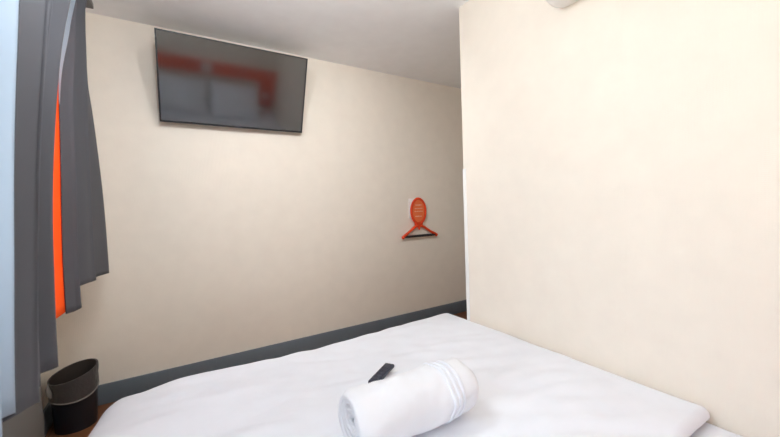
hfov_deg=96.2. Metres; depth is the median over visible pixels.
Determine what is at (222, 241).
wall
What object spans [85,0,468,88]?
ceiling
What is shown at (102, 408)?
floor
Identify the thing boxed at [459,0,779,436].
wall
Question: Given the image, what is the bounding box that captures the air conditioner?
[546,0,577,7]
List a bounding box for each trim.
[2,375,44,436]
[463,169,469,320]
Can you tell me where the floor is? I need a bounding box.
[45,311,466,436]
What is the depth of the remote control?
1.49 m
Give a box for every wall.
[40,370,50,409]
[51,12,465,384]
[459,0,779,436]
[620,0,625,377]
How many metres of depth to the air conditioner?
1.58 m
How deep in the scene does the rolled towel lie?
1.08 m
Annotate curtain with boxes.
[0,0,70,436]
[53,0,108,317]
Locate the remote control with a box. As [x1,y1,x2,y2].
[368,363,393,382]
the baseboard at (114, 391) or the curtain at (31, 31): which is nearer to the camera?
the curtain at (31, 31)
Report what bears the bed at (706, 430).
on the floor
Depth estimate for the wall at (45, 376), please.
1.94 m
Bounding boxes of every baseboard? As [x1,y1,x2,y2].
[43,401,52,435]
[98,300,466,405]
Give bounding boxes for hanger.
[401,197,437,238]
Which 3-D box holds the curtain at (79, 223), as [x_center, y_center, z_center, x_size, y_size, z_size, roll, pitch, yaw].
[-1.383,-0.374,1.502,0.125,1.442,1.042,-3,2,-30]
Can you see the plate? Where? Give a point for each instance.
(411, 199)
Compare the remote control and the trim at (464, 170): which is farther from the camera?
the trim at (464, 170)
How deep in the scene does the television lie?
2.38 m
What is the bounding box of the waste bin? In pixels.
[45,358,98,434]
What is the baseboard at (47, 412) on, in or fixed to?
attached to the wall at (45, 376)
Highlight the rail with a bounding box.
[86,0,93,8]
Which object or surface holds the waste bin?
on the floor
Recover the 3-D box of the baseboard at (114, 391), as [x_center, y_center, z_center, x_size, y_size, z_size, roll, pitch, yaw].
[-0.309,1.008,3.089,3.930,0.124,0.014,-3,2,-32]
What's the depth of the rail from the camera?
1.82 m
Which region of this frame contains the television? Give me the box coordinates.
[154,28,307,132]
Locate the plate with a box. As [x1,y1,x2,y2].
[408,198,414,218]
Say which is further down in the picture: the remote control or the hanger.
the remote control
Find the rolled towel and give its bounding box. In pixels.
[338,357,478,436]
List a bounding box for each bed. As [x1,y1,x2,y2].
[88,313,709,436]
[690,422,742,436]

